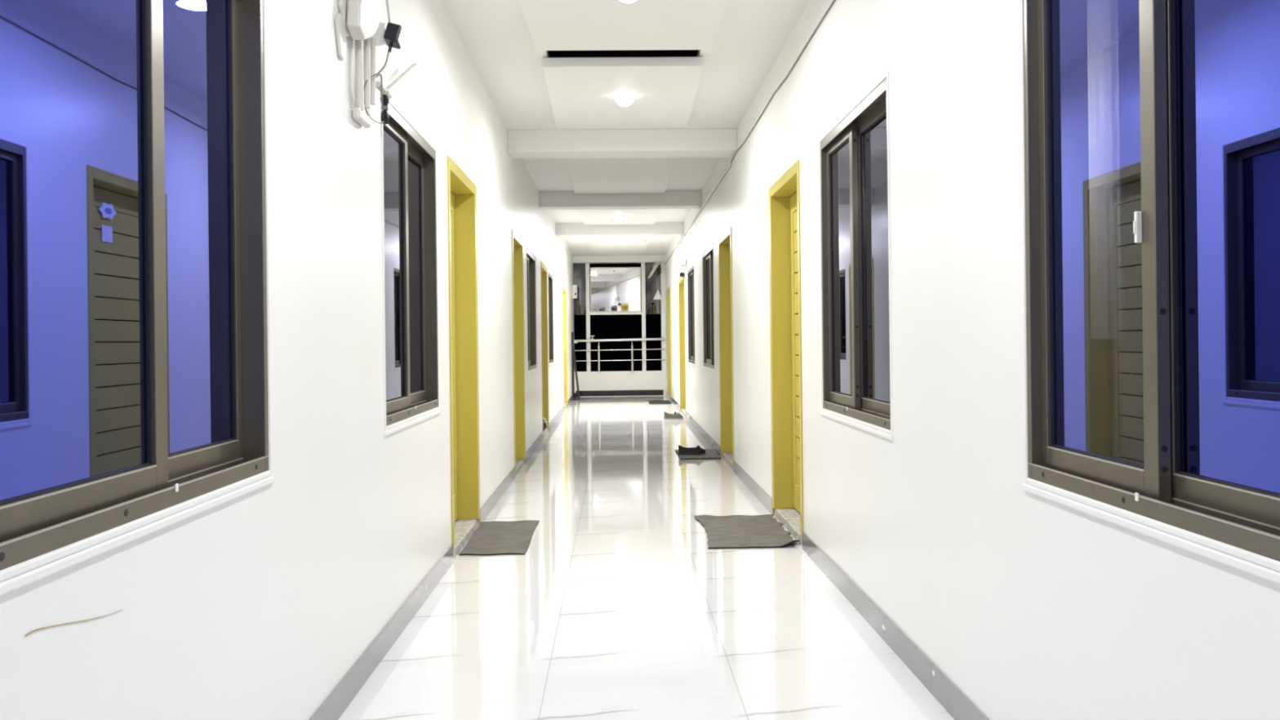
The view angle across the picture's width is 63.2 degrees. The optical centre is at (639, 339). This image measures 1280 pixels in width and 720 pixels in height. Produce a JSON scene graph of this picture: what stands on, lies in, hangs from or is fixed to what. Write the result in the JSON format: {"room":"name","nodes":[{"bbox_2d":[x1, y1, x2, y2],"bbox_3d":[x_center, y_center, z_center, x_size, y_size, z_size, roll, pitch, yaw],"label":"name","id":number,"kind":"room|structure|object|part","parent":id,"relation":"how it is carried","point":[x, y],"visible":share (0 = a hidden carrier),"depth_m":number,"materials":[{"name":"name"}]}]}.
{"room":"apartment corridor","nodes":[
{"label":"apartment corridor","id":0,"kind":"room"},
{"bbox_2d":[0,0,574,719],"bbox_3d":[-1.159,-0.302,8.976,0.160,2.930,25.200,-1,0,-1],"label":"wall","id":1,"kind":"structure","parent":0,"point":[257,604],"depth_m":3.04,"materials":[{"name":"white paint"}]},
{"bbox_2d":[25,609,122,636],"bbox_3d":[-0.904,0.453,1.675,0.002,0.042,0.300,-1,0,-1],"label":"crack","id":2,"kind":"object","parent":1,"relation":"attached to","point":[121,610],"visible":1,"depth_m":1.62,"materials":[{"name":"brown"}]},
{"bbox_2d":[0,0,274,595],"bbox_3d":[-0.974,-0.287,1.988,0.123,1.295,1.264,-1,0,-1],"label":"window","id":3,"kind":"structure","parent":1,"relation":"in","point":[135,376],"depth_m":1.93,"materials":[{"name":"glass"}]},
{"bbox_3d":[-0.959,-0.301,1.730,0.005,1.105,0.594,-1,0,-1],"label":"pane","id":4,"kind":"part","parent":3,"relation":"part of","materials":[{"name":"blue glass"}]},
{"bbox_3d":[-0.954,-0.296,1.741,0.026,1.215,0.676,-1,0,-1],"label":"sash","id":5,"kind":"part","parent":3,"relation":"part of","materials":[{"name":"brown metal"}]},
{"bbox_3d":[-0.998,-0.300,2.310,0.005,1.105,0.472,-1,0,-1],"label":"pane","id":6,"kind":"part","parent":3,"relation":"part of","materials":[{"name":"blue glass"}]},
{"bbox_3d":[-0.998,-0.295,2.298,0.028,1.215,0.552,-1,0,-1],"label":"sash","id":7,"kind":"part","parent":3,"relation":"part of","materials":[{"name":"brown metal"}]},
{"bbox_2d":[350,37,356,107],"bbox_3d":[-0.949,-0.878,3.488,0.009,0.265,0.146,-1,0,0],"label":"cable","id":8,"kind":"object","parent":1,"relation":"attached to","point":[352,40],"visible":0.71,"depth_m":3.42,"materials":[{"name":"grey plastic"}]},
{"bbox_2d":[351,106,371,128],"bbox_3d":[-0.945,-0.754,3.535,0.028,0.040,0.170,-1,0,-1],"label":"conduit","id":9,"kind":"object","parent":1,"relation":"attached to","point":[363,119],"visible":1,"depth_m":3.49,"materials":[{"name":"grey plastic"}]},
{"bbox_2d":[334,0,417,111],"bbox_3d":[-0.933,-1.054,3.758,0.070,0.568,1.014,-1,0,-1],"label":"junction box","id":10,"kind":"object","parent":1,"relation":"attached to","point":[358,19],"visible":0.97,"depth_m":3.47,"materials":[{"name":"grey plastic"}]},
{"bbox_3d":[-0.939,-0.894,3.480,0.027,0.250,0.028,-1,0,-1],"label":"aerial rod","id":11,"kind":"part","parent":10,"relation":"part of","materials":[{"name":"grey plastic"}]},
{"bbox_3d":[-0.938,-0.917,3.569,0.023,0.247,0.042,-1,0,-1],"label":"aerial rod","id":12,"kind":"part","parent":10,"relation":"part of","materials":[{"name":"grey plastic"}]},
{"bbox_3d":[-0.938,-0.942,3.649,0.019,0.236,0.038,-1,0,-1],"label":"aerial rod","id":13,"kind":"part","parent":10,"relation":"part of","materials":[{"name":"grey plastic"}]},
{"bbox_3d":[-0.931,-1.019,4.050,0.026,0.230,0.431,-1,0,3],"label":"aerial rod","id":14,"kind":"part","parent":10,"relation":"part of","materials":[{"name":"grey plastic"}]},
{"bbox_2d":[369,22,386,47],"bbox_3d":[-0.938,-1.094,3.720,0.062,0.100,0.100,-1,0,-1],"label":"socket","id":15,"kind":"object","parent":1,"relation":"attached to","point":[379,35],"visible":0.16,"depth_m":3.69,"materials":[{"name":"white plastic"}]},
{"bbox_2d":[383,22,404,52],"bbox_3d":[-0.874,-1.073,3.701,0.064,0.098,0.082,-1,0,-1],"label":"power adapter","id":16,"kind":"object","parent":15,"relation":"attached to","point":[393,37],"visible":1,"depth_m":3.67,"materials":[{"name":"black plastic"}]},
{"bbox_2d":[364,51,389,124],"bbox_3d":[-0.915,-0.897,3.657,0.057,0.248,0.246,-1,0,2],"label":"cable","id":17,"kind":"object","parent":16,"relation":"hanging from","point":[384,66],"visible":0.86,"depth_m":3.65,"materials":[{"name":"grey plastic"}]},
{"bbox_2d":[385,0,391,22],"bbox_3d":[-0.903,-1.260,3.653,0.015,0.262,0.112,-1,0,9],"label":"cable","id":18,"kind":"object","parent":16,"relation":"attached to","point":[386,1],"visible":0.99,"depth_m":3.70,"materials":[{"name":"grey plastic"}]},
{"bbox_2d":[375,73,383,110],"bbox_3d":[-0.939,-0.889,3.775,0.011,0.145,0.114,-1,0,6],"label":"wire","id":19,"kind":"object","parent":1,"relation":"attached to","point":[377,75],"visible":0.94,"depth_m":3.78,"materials":[{"name":"grey"}]},
{"bbox_2d":[380,94,389,124],"bbox_3d":[-0.934,-0.845,3.810,0.030,0.105,0.041,-1,0,-1],"label":"cable bundle","id":20,"kind":"object","parent":19,"relation":"hanging from","point":[384,116],"visible":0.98,"depth_m":3.80,"materials":[{"name":"black plastic"}]},
{"bbox_2d":[380,92,440,435],"bbox_3d":[-1.031,-0.287,4.493,0.123,1.295,1.214,-1,0,-1],"label":"window","id":21,"kind":"structure","parent":1,"relation":"in","point":[409,165],"depth_m":4.51,"materials":[{"name":"white paint"}]},
{"bbox_3d":[-1.015,-0.300,4.216,0.005,1.105,0.507,-1,0,-1],"label":"pane","id":22,"kind":"part","parent":21,"relation":"part of","materials":[{"name":"clear glass"}]},
{"bbox_3d":[-1.011,-0.295,4.227,0.026,1.215,0.589,-1,0,-1],"label":"sash","id":23,"kind":"part","parent":21,"relation":"part of","materials":[{"name":"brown metal"}]},
{"bbox_3d":[-1.054,-0.300,4.771,0.005,1.105,0.509,-1,0,-1],"label":"pane","id":24,"kind":"part","parent":21,"relation":"part of","materials":[{"name":"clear glass"}]},
{"bbox_3d":[-1.054,-0.295,4.759,0.028,1.215,0.589,-1,0,-1],"label":"sash","id":25,"kind":"part","parent":21,"relation":"part of","materials":[{"name":"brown metal"}]},
{"bbox_2d":[309,395,572,719],"bbox_3d":[-1.056,1.113,8.828,0.009,0.098,24.899,-1,0,-1],"label":"baseboard","id":26,"kind":"structure","parent":1,"relation":"attached to","point":[333,707],"depth_m":3.99,"materials":[{"name":"grey tile"}]},
{"bbox_2d":[447,155,479,559],"bbox_3d":[-1.087,0.100,5.967,0.176,2.125,1.080,-1,0,-1],"label":"door","id":27,"kind":"structure","parent":1,"relation":"in","point":[461,190],"depth_m":6.45,"materials":[{"name":"yellow paint"}]},
{"bbox_3d":[-1.145,0.079,5.965,0.029,1.725,0.738,-1,0,-1],"label":"plank panel","id":28,"kind":"part","parent":27,"relation":"part of","materials":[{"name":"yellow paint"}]},
{"bbox_3d":[-1.145,0.103,5.965,0.040,1.996,0.948,-1,0,-1],"label":"frame","id":29,"kind":"part","parent":27,"relation":"part of","materials":[{"name":"yellow paint"}]},
{"bbox_2d":[511,228,525,475],"bbox_3d":[-1.162,0.113,9.276,0.176,2.100,1.000,-1,0,-1],"label":"door","id":30,"kind":"structure","parent":1,"relation":"in","point":[517,242],"depth_m":9.71,"materials":[{"name":"yellow paint"}]},
{"bbox_2d":[525,246,537,374],"bbox_3d":[-1.173,-0.288,10.741,0.123,1.250,1.174,-1,0,-1],"label":"window","id":31,"kind":"structure","parent":1,"relation":"in","point":[531,257],"depth_m":11.28,"materials":[{"name":"white paint"}]},
{"bbox_3d":[-1.153,-0.296,10.485,0.026,1.170,0.569,-1,0,-1],"label":"sash","id":32,"kind":"part","parent":31,"relation":"part of","materials":[{"name":"brown metal"}]},
{"bbox_3d":[-1.195,-0.295,10.997,0.028,1.170,0.569,-1,0,-1],"label":"sash","id":33,"kind":"part","parent":31,"relation":"part of","materials":[{"name":"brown metal"}]},
{"bbox_2d":[540,261,549,438],"bbox_3d":[-1.238,0.124,12.635,0.176,2.080,1.040,-1,0,-1],"label":"door","id":34,"kind":"structure","parent":1,"relation":"in","point":[543,268],"depth_m":13.10,"materials":[{"name":"yellow paint"}]},
{"bbox_2d":[543,417,546,431],"bbox_3d":[-1.186,1.021,12.521,0.135,0.182,0.154,-1,0,41],"label":"crumpled bag","id":35,"kind":"object","parent":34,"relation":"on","point":[544,420],"visible":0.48,"depth_m":12.49,"materials":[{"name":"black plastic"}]},
{"bbox_2d":[547,271,554,366],"bbox_3d":[-1.244,-0.277,13.875,0.123,1.230,1.044,-1,0,-1],"label":"window","id":36,"kind":"structure","parent":1,"relation":"in","point":[550,284],"depth_m":14.35,"materials":[{"name":"white paint"}]},
{"bbox_2d":[562,285,567,408],"bbox_3d":[-1.351,0.140,17.624,0.176,2.050,1.100,-1,0,-1],"label":"door","id":37,"kind":"structure","parent":1,"relation":"in","point":[564,290],"depth_m":18.11,"materials":[{"name":"yellow paint"}]},
{"bbox_2d":[572,284,577,298],"bbox_3d":[-1.310,-0.970,20.883,0.095,0.270,0.085,-1,0,-1],"label":"switch box","id":38,"kind":"object","parent":1,"relation":"attached to","point":[574,286],"visible":1,"depth_m":20.85,"materials":[{"name":"white plastic"}]},
{"bbox_2d":[573,275,585,278],"bbox_3d":[-1.250,-1.306,21.613,0.250,0.060,0.050,-1,0,-1],"label":"beam","id":39,"kind":"structure","parent":1,"relation":"attached to","point":[575,277],"depth_m":21.59,"materials":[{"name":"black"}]},
{"bbox_2d":[573,370,666,396],"bbox_3d":[-0.406,0.897,21.366,1.882,0.515,0.140,-1,0,-1],"label":"wall","id":40,"kind":"structure","parent":0,"point":[623,380],"depth_m":21.30,"materials":[{"name":"white paint"}]},
{"bbox_2d":[585,262,591,371],"bbox_3d":[-1.065,-0.466,21.341,0.080,2.225,0.080,-1,0,-1],"label":"metal post","id":41,"kind":"object","parent":40,"relation":"on","point":[587,264],"visible":1,"depth_m":21.30,"materials":[{"name":"white metal"}]},
{"bbox_2d":[590,311,641,315],"bbox_3d":[-0.496,-0.549,21.354,1.060,0.060,0.060,-1,0,-1],"label":"metal bar","id":42,"kind":"object","parent":41,"relation":"attached to","point":[591,313],"visible":1,"depth_m":21.32,"materials":[{"name":"white metal"}]},
{"bbox_2d":[590,266,640,311],"bbox_3d":[-0.499,-1.038,21.352,1.035,0.907,0.012,-1,0,-5],"label":"glass panel","id":43,"kind":"object","parent":42,"relation":"on","point":[615,289],"visible":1,"depth_m":21.35,"materials":[{"name":"grey"}]},
{"bbox_2d":[573,337,665,371],"bbox_3d":[-0.413,0.300,21.246,1.869,0.679,0.080,-1,0,-1],"label":"balcony railing","id":44,"kind":"object","parent":40,"relation":"on","point":[598,340],"visible":0.88,"depth_m":21.23,"materials":[{"name":"silver metal"}]},
{"bbox_3d":[-0.416,0.000,21.246,1.869,0.078,0.060,-1,0,-1],"label":"handrail","id":45,"kind":"part","parent":44,"relation":"part of","materials":[{"name":"silver metal"}]},
{"bbox_3d":[-0.414,0.202,21.246,1.868,0.030,0.021,-1,0,-1],"label":"rail","id":46,"kind":"part","parent":44,"relation":"part of","materials":[{"name":"silver metal"}]},
{"bbox_3d":[-0.411,0.415,21.246,1.868,0.030,0.021,-1,0,-1],"label":"rail","id":47,"kind":"part","parent":44,"relation":"part of","materials":[{"name":"silver metal"}]},
{"bbox_2d":[575,389,663,396],"bbox_3d":[-0.417,1.086,21.290,1.792,0.113,0.012,-1,0,-1],"label":"baseboard","id":48,"kind":"structure","parent":40,"relation":"attached to","point":[596,393],"depth_m":21.29,"materials":[{"name":"black tile"}]},
{"bbox_2d":[640,262,646,370],"bbox_3d":[0.075,-0.478,21.367,0.080,2.225,0.080,-1,0,-1],"label":"metal post","id":49,"kind":"object","parent":40,"relation":"on","point":[642,264],"visible":1,"depth_m":21.33,"materials":[{"name":"white metal"}]},
{"bbox_2d":[440,0,809,255],"bbox_3d":[-0.155,-1.753,8.999,1.882,0.050,25.200,-1,0,-1],"label":"ceiling","id":50,"kind":"structure","parent":0,"point":[752,34],"depth_m":6.73,"materials":[{"name":"white paint"}]},
{"bbox_2d":[586,235,650,253],"bbox_3d":[-0.374,-1.708,18.247,1.042,0.035,4.300,-1,0,-1],"label":"ceiling panel","id":51,"kind":"object","parent":50,"relation":"attached to","point":[600,245],"visible":0.52,"depth_m":18.58,"materials":[{"name":"white paint"}]},
{"bbox_2d":[612,237,622,244],"bbox_3d":[-0.371,-1.645,17.297,0.168,0.096,0.168,-1,0,-1],"label":"ceiling lamp","id":52,"kind":"object","parent":51,"relation":"attached to","point":[616,240],"visible":1,"depth_m":17.24,"materials":[{"name":"white plastic"}]},
{"bbox_2d":[613,239,622,244],"bbox_3d":[-0.371,-1.645,17.297,0.136,0.096,0.136,-1,0,-1],"label":"diffuser","id":53,"kind":"object","parent":52,"relation":"attached to","point":[616,241],"depth_m":17.25,"materials":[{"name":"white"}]},
{"bbox_2d":[572,254,665,263],"bbox_3d":[-0.435,-1.655,21.396,1.882,0.140,0.400,-1,0,-1],"label":"beam","id":54,"kind":"structure","parent":50,"relation":"attached to","point":[649,259],"depth_m":21.20,"materials":[{"name":"white paint"}]},
{"bbox_2d":[647,261,661,278],"bbox_3d":[0.296,-1.427,21.163,0.286,0.356,0.064,-1,0,-1],"label":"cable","id":55,"kind":"object","parent":54,"relation":"hanging from","point":[655,267],"visible":1,"depth_m":21.14,"materials":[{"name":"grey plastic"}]},
{"bbox_2d":[657,266,661,274],"bbox_3d":[0.396,-1.415,21.155,0.084,0.140,0.070,-1,0,-1],"label":"clamp","id":56,"kind":"object","parent":55,"relation":"attached to","point":[659,270],"visible":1,"depth_m":21.13,"materials":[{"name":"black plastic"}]},
{"bbox_2d":[579,208,659,225],"bbox_3d":[-0.275,-1.710,13.858,1.042,0.035,2.820,-1,0,-1],"label":"ceiling panel","id":57,"kind":"object","parent":50,"relation":"attached to","point":[632,216],"visible":0.54,"depth_m":14.25,"materials":[{"name":"white paint"}]},
{"bbox_2d":[612,214,624,222],"bbox_3d":[-0.290,-1.646,14.148,0.168,0.096,0.168,-1,0,-1],"label":"ceiling lamp","id":58,"kind":"object","parent":57,"relation":"attached to","point":[618,218],"visible":1,"depth_m":14.09,"materials":[{"name":"white plastic"}]},
{"bbox_2d":[613,216,623,222],"bbox_3d":[-0.290,-1.646,14.148,0.136,0.096,0.136,-1,0,-1],"label":"diffuser","id":59,"kind":"object","parent":58,"relation":"attached to","point":[617,219],"depth_m":14.10,"materials":[{"name":"white plastic"}]},
{"bbox_2d":[555,222,684,236],"bbox_3d":[-0.300,-1.637,15.423,1.882,0.180,0.250,-1,0,-1],"label":"beam","id":60,"kind":"structure","parent":50,"relation":"attached to","point":[659,228],"depth_m":15.30,"materials":[{"name":"white paint"}]},
{"bbox_2d":[564,157,676,193],"bbox_3d":[-0.198,-1.710,10.484,1.042,0.035,3.070,-1,0,-1],"label":"ceiling panel","id":61,"kind":"object","parent":50,"relation":"attached to","point":[644,175],"visible":0.56,"depth_m":10.64,"materials":[{"name":"white paint"}]},
{"bbox_2d":[539,190,702,209],"bbox_3d":[-0.226,-1.637,12.183,1.882,0.180,0.270,-1,0,-1],"label":"beam","id":62,"kind":"structure","parent":50,"relation":"attached to","point":[670,199],"depth_m":12.05,"materials":[{"name":"white paint"}]},
{"bbox_2d":[507,128,737,159],"bbox_3d":[-0.147,-1.638,8.689,1.882,0.180,0.340,-1,0,-1],"label":"beam","id":63,"kind":"structure","parent":50,"relation":"attached to","point":[709,142],"depth_m":8.53,"materials":[{"name":"white paint"}]},
{"bbox_2d":[542,57,703,128],"bbox_3d":[-0.126,-1.694,7.304,1.042,0.070,1.990,-1,0,-1],"label":"ceiling panel","id":64,"kind":"object","parent":50,"relation":"attached to","point":[582,91],"visible":0.98,"depth_m":6.93,"materials":[{"name":"white paint"}]},
{"bbox_2d":[614,93,634,106],"bbox_3d":[-0.105,-1.648,7.120,0.168,0.096,0.168,-1,0,-1],"label":"ceiling lamp","id":65,"kind":"object","parent":64,"relation":"attached to","point":[622,100],"visible":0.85,"depth_m":7.08,"materials":[{"name":"white"}]},
{"bbox_2d":[547,49,698,57],"bbox_3d":[-0.103,-1.864,6.382,1.005,0.170,0.495,-1,0,-1],"label":"slot","id":66,"kind":"structure","parent":50,"relation":"attached to","point":[624,53],"depth_m":6.62,"materials":[{"name":"black"}]},
{"bbox_2d":[520,0,728,50],"bbox_3d":[-0.074,-1.712,4.990,1.042,0.035,2.180,-1,0,-1],"label":"ceiling panel","id":67,"kind":"object","parent":50,"relation":"attached to","point":[552,24],"visible":1,"depth_m":5.58,"materials":[{"name":"white paint"}]},
{"bbox_2d":[620,0,636,3],"bbox_3d":[-0.056,-1.649,4.930,0.168,0.096,0.168,-1,0,-1],"label":"ceiling lamp","id":68,"kind":"object","parent":67,"relation":"attached to","point":[623,1],"visible":1,"depth_m":4.93,"materials":[{"name":"white"}]},
{"bbox_2d":[337,395,954,719],"bbox_3d":[-0.121,1.212,8.999,2.202,0.120,25.200,-1,0,-1],"label":"floor","id":69,"kind":"structure","parent":0,"point":[618,605],"depth_m":4.31,"materials":[{"name":"white tile"}]},
{"bbox_2d":[458,520,538,555],"bbox_3d":[-0.810,1.154,6.108,0.362,0.008,1.032,-1,0,-1],"label":"doormat","id":70,"kind":"object","parent":69,"relation":"on","point":[495,537],"visible":1,"depth_m":6.03,"materials":[{"name":"grey fabric"}]},
{"bbox_2d":[571,332,580,399],"bbox_3d":[-1.256,0.505,20.327,0.147,1.321,0.354,-1,0,-1],"label":"ladder","id":71,"kind":"object","parent":69,"relation":"on","point":[575,397],"visible":0.99,"depth_m":20.16,"materials":[{"name":"grey metal"}]},
{"bbox_3d":[-1.308,0.505,20.165,0.033,1.320,0.032,-1,0,21],"label":"rail","id":72,"kind":"part","parent":71,"relation":"part of","materials":[{"name":"grey metal"}]},
{"bbox_3d":[-1.315,0.505,20.485,0.033,1.320,0.032,-1,0,-24],"label":"rail","id":73,"kind":"part","parent":71,"relation":"part of","materials":[{"name":"grey metal"}]},
{"bbox_3d":[-1.240,0.674,20.167,0.126,0.983,0.026,-1,0,-1],"label":"leg","id":74,"kind":"part","parent":71,"relation":"part of","materials":[{"name":"grey paint"}]},
{"bbox_3d":[-1.248,0.674,20.487,0.126,0.983,0.026,-1,0,-1],"label":"leg","id":75,"kind":"part","parent":71,"relation":"part of","materials":[{"name":"grey paint"}]},
{"bbox_2d":[648,400,671,404],"bbox_3d":[0.361,1.135,19.038,0.390,0.023,0.750,-1,0,-1],"label":"doormat","id":76,"kind":"object","parent":69,"relation":"on","point":[651,402],"visible":1,"depth_m":18.89,"materials":[{"name":"grey fabric"}]},
{"bbox_2d":[663,411,683,419],"bbox_3d":[0.487,1.090,15.015,0.283,0.107,0.107,-1,0,5],"label":"sneaker","id":77,"kind":"object","parent":69,"relation":"on","point":[676,415],"visible":1,"depth_m":14.98,"materials":[{"name":"grey fabric"}]},
{"bbox_2d":[675,448,721,459],"bbox_3d":[0.572,1.135,10.345,0.400,0.012,0.800,-1,0,-1],"label":"doormat","id":78,"kind":"object","parent":69,"relation":"on","point":[710,453],"visible":0.68,"depth_m":10.12,"materials":[{"name":"grey fabric"}]},
{"bbox_2d":[678,444,706,454],"bbox_3d":[0.514,1.085,10.294,0.273,0.086,0.103,-1,0,2],"label":"loafer","id":79,"kind":"object","parent":78,"relation":"on","point":[697,450],"visible":1,"depth_m":10.26,"materials":[{"name":"black leather"}]},
{"bbox_2d":[693,514,799,548],"bbox_3d":[0.619,1.119,6.188,0.524,0.042,0.975,-1,0,-1],"label":"doormat","id":80,"kind":"object","parent":69,"relation":"on","point":[730,531],"visible":1,"depth_m":6.13,"materials":[{"name":"grey fabric"}]},
{"bbox_2d":[664,0,1279,719],"bbox_3d":[0.882,-0.325,9.022,0.160,2.930,25.200,-1,0,-1],"label":"wall","id":81,"kind":"structure","parent":0,"point":[1033,606],"depth_m":3.14,"materials":[{"name":"white paint"}]},
{"bbox_2d":[660,262,666,370],"bbox_3d":[0.477,-0.483,21.387,0.085,2.225,0.139,-1,0,-1],"label":"pilaster","id":82,"kind":"object","parent":81,"relation":"attached to","point":[662,264],"visible":0.93,"depth_m":21.32,"materials":[{"name":"white paint"}]},
{"bbox_2d":[653,287,661,299],"bbox_3d":[0.349,-0.955,21.265,0.172,0.262,0.121,-1,0,-1],"label":"hanging cloth","id":83,"kind":"object","parent":82,"relation":"hanging from","point":[657,296],"visible":1,"depth_m":21.21,"materials":[{"name":"white fabric"}]},
{"bbox_2d":[666,286,671,400],"bbox_3d":[0.639,0.073,19.920,0.176,2.140,1.200,-1,0,-1],"label":"door","id":84,"kind":"structure","parent":81,"relation":"in","point":[668,325],"depth_m":20.46,"materials":[{"name":"yellow paint"}]},
{"bbox_2d":[675,234,685,276],"bbox_3d":[0.581,-1.218,15.017,0.129,0.584,0.620,-1,0,-1],"label":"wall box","id":85,"kind":"object","parent":81,"relation":"attached to","point":[682,262],"visible":1,"depth_m":14.86,"materials":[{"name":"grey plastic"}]},
{"bbox_2d":[678,276,685,416],"bbox_3d":[0.729,0.092,15.971,0.176,2.100,1.300,-1,0,-1],"label":"door","id":86,"kind":"structure","parent":81,"relation":"in","point":[681,282],"depth_m":16.56,"materials":[{"name":"yellow paint"}]},
{"bbox_2d":[687,263,695,366],"bbox_3d":[0.743,-0.319,14.001,0.123,1.330,1.284,-1,0,-1],"label":"window","id":87,"kind":"structure","parent":81,"relation":"in","point":[691,277],"depth_m":14.47,"materials":[{"name":"white paint"}]},
{"bbox_3d":[0.726,-0.332,14.295,0.005,1.140,0.542,-1,0,-1],"label":"pane","id":88,"kind":"part","parent":87,"relation":"part of","materials":[{"name":"clear glass"}]},
{"bbox_3d":[0.722,-0.327,14.284,0.026,1.250,0.624,-1,0,-1],"label":"sash","id":89,"kind":"part","parent":87,"relation":"part of","materials":[{"name":"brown metal"}]},
{"bbox_2d":[683,162,732,236],"bbox_3d":[0.705,-1.516,12.069,0.024,0.029,6.300,-1,0,-1],"label":"conduit","id":90,"kind":"object","parent":81,"relation":"attached to","point":[730,163],"visible":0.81,"depth_m":10.77,"materials":[{"name":"grey plastic"}]},
{"bbox_2d":[702,242,715,372],"bbox_3d":[0.802,-0.335,11.386,0.123,1.340,1.374,-1,0,-1],"label":"window","id":91,"kind":"structure","parent":81,"relation":"in","point":[708,282],"depth_m":11.74,"materials":[{"name":"white paint"}]},
{"bbox_3d":[0.784,-0.348,11.703,0.005,1.150,0.587,-1,0,-1],"label":"pane","id":92,"kind":"part","parent":91,"relation":"part of","materials":[{"name":"clear glass"}]},
{"bbox_3d":[0.780,-0.343,11.692,0.026,1.260,0.669,-1,0,-1],"label":"sash","id":93,"kind":"part","parent":91,"relation":"part of","materials":[{"name":"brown metal"}]},
{"bbox_3d":[0.825,-0.343,11.080,0.028,1.260,0.669,-1,0,-1],"label":"sash","id":94,"kind":"part","parent":91,"relation":"part of","materials":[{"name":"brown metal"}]},
{"bbox_2d":[718,226,733,469],"bbox_3d":[0.874,0.075,9.592,0.176,2.130,1.120,-1,0,-1],"label":"door","id":95,"kind":"structure","parent":81,"relation":"in","point":[725,261],"depth_m":10.09,"materials":[{"name":"yellow paint"}]},
{"bbox_2d":[665,0,835,264],"bbox_3d":[0.784,-1.534,9.021,0.011,0.036,24.000,-1,0,-1],"label":"cable","id":96,"kind":"object","parent":81,"relation":"attached to","point":[833,1],"visible":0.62,"depth_m":5.95,"materials":[{"name":"grey plastic"}]},
{"bbox_2d":[768,160,803,546],"bbox_3d":[0.950,0.077,6.231,0.176,2.125,1.105,-1,0,-1],"label":"door","id":97,"kind":"structure","parent":81,"relation":"in","point":[784,245],"depth_m":6.72,"materials":[{"name":"yellow paint"}]},
{"bbox_3d":[1.008,0.079,6.232,0.040,1.996,0.973,-1,0,-1],"label":"frame","id":98,"kind":"part","parent":97,"relation":"part of","materials":[{"name":"yellow paint"}]},
{"bbox_3d":[1.008,0.054,6.232,0.029,1.725,0.763,-1,0,-1],"label":"plank panel","id":99,"kind":"part","parent":97,"relation":"part of","materials":[{"name":"yellow paint"}]},
{"bbox_2d":[666,391,988,719],"bbox_3d":[0.817,1.092,8.870,0.009,0.098,24.899,-1,0,-1],"label":"baseboard","id":100,"kind":"structure","parent":81,"relation":"attached to","point":[948,695],"depth_m":3.94,"materials":[{"name":"grey tile"}]},
{"bbox_2d":[818,71,893,440],"bbox_3d":[0.959,-0.309,4.468,0.123,1.355,1.314,-1,0,-1],"label":"window","id":101,"kind":"structure","parent":81,"relation":"in","point":[854,153],"depth_m":4.53,"materials":[{"name":"white paint"}]},
{"bbox_3d":[0.941,-0.322,4.818,0.005,1.165,0.462,-1,0,-1],"label":"pane","id":102,"kind":"part","parent":101,"relation":"part of","materials":[{"name":"clear glass"}]},
{"bbox_3d":[0.937,-0.317,4.807,0.026,1.275,0.544,-1,0,-1],"label":"sash","id":103,"kind":"part","parent":101,"relation":"part of","materials":[{"name":"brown metal"}]},
{"bbox_3d":[0.981,-0.318,4.224,0.028,1.275,0.734,-1,0,-1],"label":"sash","id":104,"kind":"part","parent":101,"relation":"part of","materials":[{"name":"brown metal"}]},
{"bbox_3d":[0.981,-0.323,4.212,0.005,1.165,0.654,-1,0,-1],"label":"pane","id":105,"kind":"part","parent":101,"relation":"part of","materials":[{"name":"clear glass"}]},
{"bbox_2d":[1018,0,1279,584],"bbox_3d":[1.017,-0.308,1.929,0.123,1.360,1.314,-1,0,-1],"label":"window","id":106,"kind":"structure","parent":81,"relation":"in","point":[1150,139],"depth_m":2.00,"materials":[{"name":"white paint"}]},
{"bbox_3d":[0.999,-0.320,2.278,0.005,1.170,0.462,-1,0,-1],"label":"pane","id":107,"kind":"part","parent":106,"relation":"part of","materials":[{"name":"blue glass"}]},
{"bbox_3d":[0.994,-0.315,2.267,0.026,1.280,0.544,-1,0,-1],"label":"sash","id":108,"kind":"part","parent":106,"relation":"part of","materials":[{"name":"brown metal"}]},
{"bbox_3d":[1.038,-0.316,1.685,0.028,1.280,0.734,-1,0,-1],"label":"sash","id":109,"kind":"part","parent":106,"relation":"part of","materials":[{"name":"brown metal"}]},
{"bbox_3d":[1.038,-0.321,1.673,0.005,1.170,0.654,-1,0,-1],"label":"pane","id":110,"kind":"part","parent":106,"relation":"part of","materials":[{"name":"blue glass"}]}
]}

